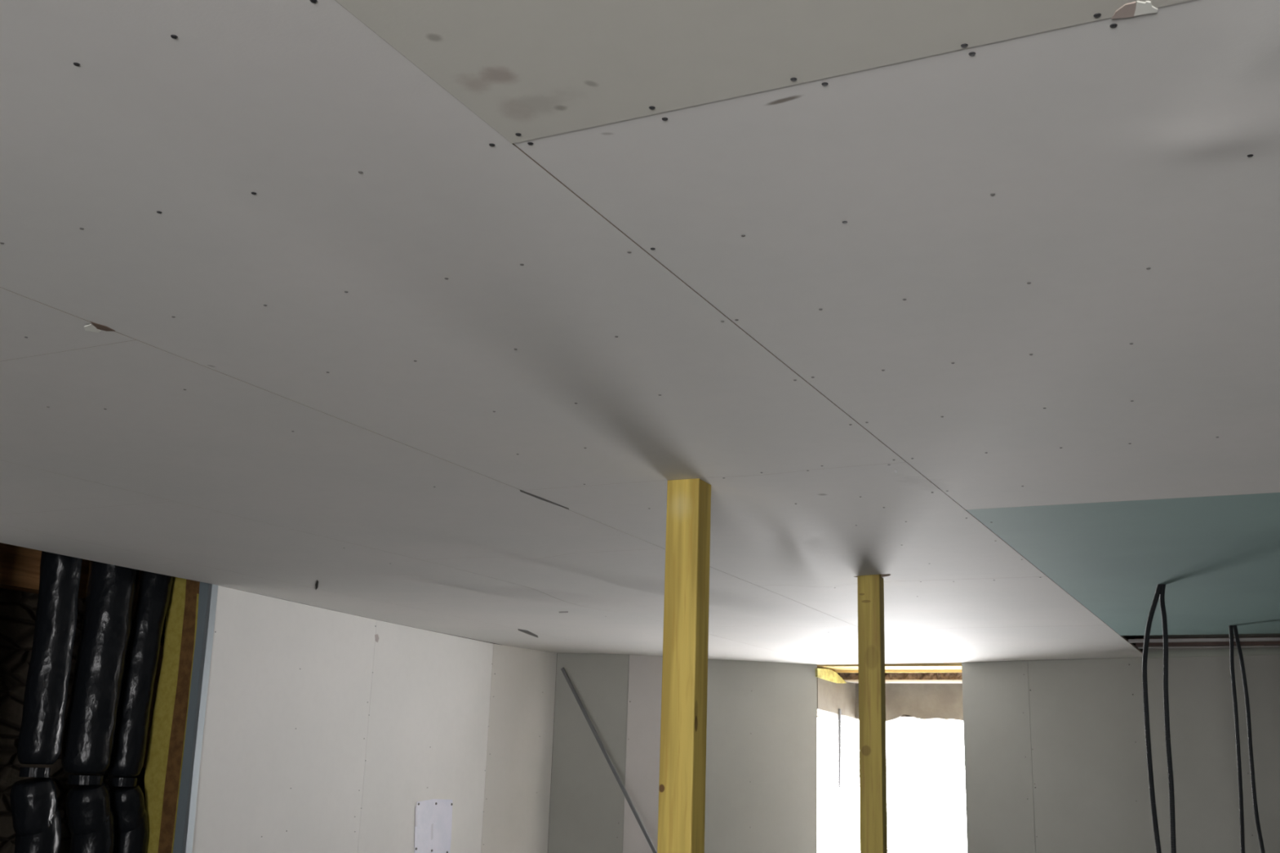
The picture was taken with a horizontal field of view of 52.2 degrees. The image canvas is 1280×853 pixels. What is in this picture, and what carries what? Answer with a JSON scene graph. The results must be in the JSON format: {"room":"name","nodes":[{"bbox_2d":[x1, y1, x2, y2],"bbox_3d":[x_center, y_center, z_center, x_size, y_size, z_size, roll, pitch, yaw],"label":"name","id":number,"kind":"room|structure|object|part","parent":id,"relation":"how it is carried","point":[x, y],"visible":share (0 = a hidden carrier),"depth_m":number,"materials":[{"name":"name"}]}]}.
{"room":"construction site","nodes":[
{"label":"construction site","id":0,"kind":"room"},
{"bbox_2d":[0,570,577,852],"bbox_3d":[-3.806,1.423,5.262,0.550,2.860,15.600,-5,-16,26],"label":"wall","id":1,"kind":"structure","parent":0,"point":[18,609],"depth_m":6.31,"materials":[{"name":"stone"}]},
{"bbox_2d":[0,542,89,598],"bbox_3d":[-3.274,0.491,5.731,0.150,0.267,2.034,-5,-16,26],"label":"timber beam","id":2,"kind":"structure","parent":1,"relation":"attached to","point":[20,566],"depth_m":6.22,"materials":[{"name":"brown wood"}]},
{"bbox_2d":[191,584,556,852],"bbox_3d":[-1.455,2.389,7.771,0.140,2.390,3.719,-4,-16,23],"label":"wall","id":3,"kind":"structure","parent":0,"point":[325,731],"depth_m":7.56,"materials":[{"name":"paint"}]},
{"bbox_2d":[144,576,186,852],"bbox_3d":[-2.256,1.512,6.468,0.174,1.528,0.300,-5,-16,26],"label":"insulation slab","id":4,"kind":"object","parent":3,"relation":"attached to","point":[162,722],"visible":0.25,"depth_m":6.36,"materials":[{"name":"yellow fabric"}]},
{"bbox_2d":[142,642,164,768],"bbox_3d":[-2.423,1.380,6.487,0.113,0.611,0.040,-5,-16,26],"label":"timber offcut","id":5,"kind":"object","parent":4,"relation":"attached to","point":[162,645],"visible":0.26,"depth_m":6.47,"materials":[{"name":"wood"}]},
{"bbox_2d":[171,593,199,852],"bbox_3d":[-2.126,1.533,6.350,0.050,1.410,0.250,-5,-16,26],"label":"stud","id":6,"kind":"object","parent":3,"relation":"attached to","point":[197,594],"visible":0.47,"depth_m":6.26,"materials":[{"name":"brown wood"}]},
{"bbox_2d":[173,582,217,852],"bbox_3d":[-2.131,1.473,6.240,0.122,1.468,0.047,-5,-16,26],"label":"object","id":7,"kind":"object","parent":3,"relation":"attached to","point":[186,811],"visible":0.95,"depth_m":6.24,"materials":[{"name":"grey metal"}]},
{"bbox_2d":[157,579,245,852],"bbox_3d":[-2.150,1.509,6.415,0.134,1.501,0.320,-5,-16,26],"label":"strip","id":8,"kind":"object","parent":3,"relation":"attached to","point":[179,720],"visible":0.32,"depth_m":6.29,"materials":[{"name":"brown wood"}]},
{"bbox_3d":[-1.874,2.120,6.794,0.013,2.389,1.529,-3,-16,20],"label":"plasterboard panel","id":9,"kind":"part","parent":3,"relation":"part of","materials":[{"name":"paint"}]},
{"bbox_3d":[-1.339,2.490,8.143,0.013,2.389,1.461,-4,-16,22],"label":"plasterboard panel","id":10,"kind":"part","parent":3,"relation":"part of","materials":[{"name":"paint"}]},
{"bbox_2d":[414,799,453,852],"bbox_3d":[-1.298,2.549,8.204,0.006,0.401,0.466,-4,-16,22],"label":"access panel","id":11,"kind":"object","parent":3,"relation":"attached to","point":[433,817],"visible":1,"depth_m":8.21,"materials":[{"name":"white plastic"}]},
{"bbox_3d":[-0.861,2.754,9.095,0.013,2.389,0.736,-8,-17,33],"label":"plasterboard panel","id":12,"kind":"part","parent":3,"relation":"part of","materials":[{"name":"white paint"}]},
{"bbox_2d":[0,0,1279,664],"bbox_3d":[0.694,0.205,3.801,7.908,0.058,11.978,-5,-16,26],"label":"ceiling","id":13,"kind":"structure","parent":0,"point":[424,314],"depth_m":2.35,"materials":[{"name":"paint"}]},
{"bbox_3d":[-2.160,-0.436,1.797,1.298,0.014,2.579,-5,-16,26],"label":"plasterboard panel","id":14,"kind":"part","parent":13,"relation":"part of","materials":[{"name":"white paint"}]},
{"bbox_3d":[-2.571,-0.028,3.411,1.020,0.014,2.599,-5,-16,26],"label":"plasterboard panel","id":15,"kind":"part","parent":13,"relation":"part of","materials":[{"name":"white paint"}]},
{"bbox_3d":[-2.724,0.296,4.673,0.407,0.014,2.599,-5,-16,26],"label":"plasterboard panel","id":16,"kind":"part","parent":13,"relation":"part of","materials":[{"name":"white paint"}]},
{"bbox_3d":[-1.386,0.610,5.636,1.094,0.048,2.599,-5,-16,26],"label":"plasterboard panel","id":17,"kind":"part","parent":13,"relation":"part of","materials":[{"name":"white paint"}]},
{"bbox_3d":[-1.675,0.930,6.969,0.637,0.014,2.599,-5,-16,26],"label":"plasterboard panel","id":18,"kind":"part","parent":13,"relation":"part of","materials":[{"name":"white paint"}]},
{"bbox_3d":[-1.012,0.197,4.042,1.290,0.030,2.619,-5,-16,26],"label":"plasterboard panel","id":19,"kind":"part","parent":13,"relation":"part of","materials":[{"name":"white paint"}]},
{"bbox_3d":[-0.407,-0.173,2.571,1.182,0.018,2.615,-5,-16,26],"label":"plasterboard panel","id":20,"kind":"part","parent":13,"relation":"part of","materials":[{"name":"white paint"}]},
{"bbox_3d":[-0.701,1.478,8.943,0.708,0.013,1.936,-5,-16,26],"label":"plasterboard panel","id":21,"kind":"part","parent":13,"relation":"part of","materials":[{"name":"white paint"}]},
{"bbox_3d":[0.060,1.390,8.457,1.094,0.039,3.928,-5,-16,26],"label":"plasterboard panel","id":22,"kind":"part","parent":13,"relation":"part of","materials":[{"name":"white paint"}]},
{"bbox_3d":[0.164,0.833,6.272,1.109,0.058,2.579,-5,-16,26],"label":"plasterboard panel","id":23,"kind":"part","parent":13,"relation":"part of","materials":[{"name":"white paint"}]},
{"bbox_3d":[-0.208,-0.751,0.336,1.219,0.014,2.636,-5,-16,26],"label":"plasterboard panel","id":24,"kind":"part","parent":13,"relation":"part of","materials":[{"name":"paint"}]},
{"bbox_3d":[0.614,0.414,4.634,1.250,0.046,2.133,-5,-16,26],"label":"plasterboard panel","id":25,"kind":"part","parent":13,"relation":"part of","materials":[{"name":"white paint"}]},
{"bbox_3d":[1.294,1.446,8.544,1.028,0.025,2.639,-5,-16,26],"label":"plasterboard panel","id":26,"kind":"part","parent":13,"relation":"part of","materials":[{"name":"white paint"}]},
{"bbox_3d":[0.963,-0.113,2.618,1.218,0.022,2.649,-5,-16,26],"label":"plasterboard panel","id":27,"kind":"part","parent":13,"relation":"part of","materials":[{"name":"white paint"}]},
{"bbox_3d":[1.469,0.882,6.357,1.301,0.026,1.822,-5,-16,26],"label":"plasterboard panel","id":28,"kind":"part","parent":13,"relation":"part of","materials":[{"name":"white paint"}]},
{"bbox_3d":[2.348,1.369,8.129,1.353,0.017,2.246,-5,-16,26],"label":"plasterboard panel","id":29,"kind":"part","parent":13,"relation":"part of","materials":[{"name":"white paint"}]},
{"bbox_3d":[2.393,0.658,5.406,1.218,0.014,3.804,-5,-16,26],"label":"plasterboard panel","id":30,"kind":"part","parent":13,"relation":"part of","materials":[{"name":"teal paint"}]},
{"bbox_2d":[1142,584,1176,852],"bbox_3d":[2.082,1.700,5.138,0.121,2.206,0.044,-2,-15,15],"label":"electrical cable","id":31,"kind":"object","parent":13,"relation":"hanging from","point":[1160,590],"visible":0.98,"depth_m":5.27,"materials":[{"name":"black plastic"}]},
{"bbox_2d":[1128,637,1279,643],"bbox_3d":[4.543,1.094,6.796,3.775,0.016,0.050,-5,-16,26],"label":"channel","id":32,"kind":"object","parent":13,"relation":"attached to","point":[1249,639],"visible":1,"depth_m":7.42,"materials":[{"name":"grey"}]},
{"bbox_2d":[1135,636,1279,647],"bbox_3d":[3.957,1.232,7.515,2.075,0.045,0.080,-5,-16,26],"label":"joist","id":33,"kind":"object","parent":13,"relation":"attached to","point":[1220,643],"visible":0.6,"depth_m":7.76,"materials":[{"name":"brown wood"}]},
{"bbox_2d":[1137,645,1279,648],"bbox_3d":[4.764,1.205,7.230,3.775,0.013,0.050,-5,-16,26],"label":"channel","id":34,"kind":"object","parent":13,"relation":"attached to","point":[1246,646],"visible":0.52,"depth_m":7.85,"materials":[{"name":"grey metal"}]},
{"bbox_2d":[1228,625,1265,852],"bbox_3d":[3.012,2.065,6.411,0.156,2.205,0.043,0,-15,8],"label":"conduit","id":35,"kind":"object","parent":13,"relation":"hanging from","point":[1230,627],"visible":0.97,"depth_m":6.53,"materials":[{"name":"black plastic"}]},
{"bbox_2d":[547,653,817,852],"bbox_3d":[0.340,2.885,9.442,1.984,2.390,0.184,4,-15,-8],"label":"wall","id":36,"kind":"structure","parent":0,"point":[761,778],"depth_m":9.56,"materials":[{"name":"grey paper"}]},
{"bbox_3d":[-0.384,2.835,9.345,0.543,2.389,0.013,-1,-15,10],"label":"plasterboard panel","id":37,"kind":"part","parent":36,"relation":"part of","materials":[{"name":"grey paint"}]},
{"bbox_3d":[0.089,2.852,9.349,0.427,2.389,0.013,6,-15,-14],"label":"plasterboard panel","id":38,"kind":"part","parent":36,"relation":"part of","materials":[{"name":"white paint"}]},
{"bbox_3d":[0.803,2.922,9.528,1.047,2.389,0.013,6,-15,-14],"label":"plasterboard panel","id":39,"kind":"part","parent":36,"relation":"part of","materials":[{"name":"white paint"}]},
{"bbox_2d":[616,635,1143,719],"bbox_3d":[3.472,2.776,9.517,8.550,2.860,0.350,-5,-16,26],"label":"wall","id":40,"kind":"structure","parent":0,"point":[1127,637],"depth_m":9.69,"materials":[{"name":"stone"}]},
{"bbox_2d":[803,662,969,722],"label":"window","id":41,"kind":"structure","parent":40,"relation":"in","point":[928,691],"depth_m":10.11,"materials":[{"name":"white"}]},
{"bbox_2d":[837,709,840,789],"bbox_3d":[1.540,2.487,10.074,0.026,0.600,0.026,14,-19,-39],"label":"hanging cord","id":42,"kind":"object","parent":41,"relation":"hanging from","point":[839,710],"visible":1,"depth_m":10.07,"materials":[{"name":"grey metal"}]},
{"bbox_2d":[961,633,1279,852],"bbox_3d":[4.179,2.276,7.533,4.998,2.850,0.014,-10,-19,39],"label":"wall","id":43,"kind":"structure","parent":0,"point":[1055,757],"depth_m":8.52,"materials":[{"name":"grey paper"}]},
{"bbox_3d":[2.458,2.813,8.898,0.497,2.389,0.013,-10,-19,39],"label":"plasterboard panel","id":44,"kind":"part","parent":43,"relation":"part of","materials":[{"name":"grey paint"}]},
{"bbox_3d":[4.715,1.029,7.423,3.696,0.459,0.013,-10,-19,39],"label":"plasterboard panel","id":45,"kind":"part","parent":43,"relation":"part of","materials":[{"name":"paper"}]},
{"bbox_2d":[1147,648,1279,657],"bbox_3d":[4.698,1.233,7.358,3.698,0.042,0.018,-10,-19,39],"label":"track","id":46,"kind":"object","parent":43,"relation":"attached to","point":[1246,651],"visible":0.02,"depth_m":8.24,"materials":[{"name":"grey metal"}]},
{"bbox_3d":[0.155,2.487,2.934,9.500,0.120,15.600,-5,-16,26],"label":"floor","id":47,"kind":"structure","parent":0,"visible":0},
{"bbox_2d":[9,551,82,852],"bbox_3d":[-2.627,1.585,5.713,0.189,2.832,0.291,-5,-16,26],"label":"insulated pipe","id":48,"kind":"object","parent":47,"relation":"on","point":[35,812],"visible":0.84,"depth_m":5.71,"materials":[{"name":"black plastic"}]},
{"bbox_2d":[61,560,137,852],"bbox_3d":[-2.502,1.653,5.957,0.219,2.832,0.320,-5,-16,26],"label":"insulated pipe","id":49,"kind":"object","parent":47,"relation":"on","point":[91,720],"visible":0.83,"depth_m":5.94,"materials":[{"name":"black plastic"}]},
{"bbox_2d":[105,569,173,852],"bbox_3d":[-2.423,1.719,6.201,0.180,2.833,0.285,-5,-16,26],"label":"insulated pipe","id":50,"kind":"object","parent":47,"relation":"on","point":[153,590],"visible":0.7,"depth_m":6.19,"materials":[{"name":"black plastic"}]},
{"bbox_2d":[560,667,657,852],"bbox_3d":[0.051,2.777,8.826,1.534,2.280,0.017,-7,-17,30],"label":"metal rod","id":51,"kind":"object","parent":47,"relation":"on","point":[584,713],"visible":1,"depth_m":9.11,"materials":[{"name":"grey metal"}]},
{"bbox_2d":[657,478,711,852],"bbox_3d":[0.104,1.323,3.465,0.102,2.398,0.102,-5,-16,26],"label":"timber post","id":52,"kind":"object","parent":47,"relation":"on","point":[683,724],"visible":1,"depth_m":3.60,"materials":[{"name":"yellow wood"}]},
{"bbox_2d":[857,574,887,852],"bbox_3d":[0.932,1.673,5.202,0.092,2.650,0.092,-4,-16,22],"label":"timber post","id":53,"kind":"object","parent":47,"relation":"on","point":[871,637],"visible":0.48,"depth_m":5.29,"materials":[{"name":"yellow wood"}]}
]}

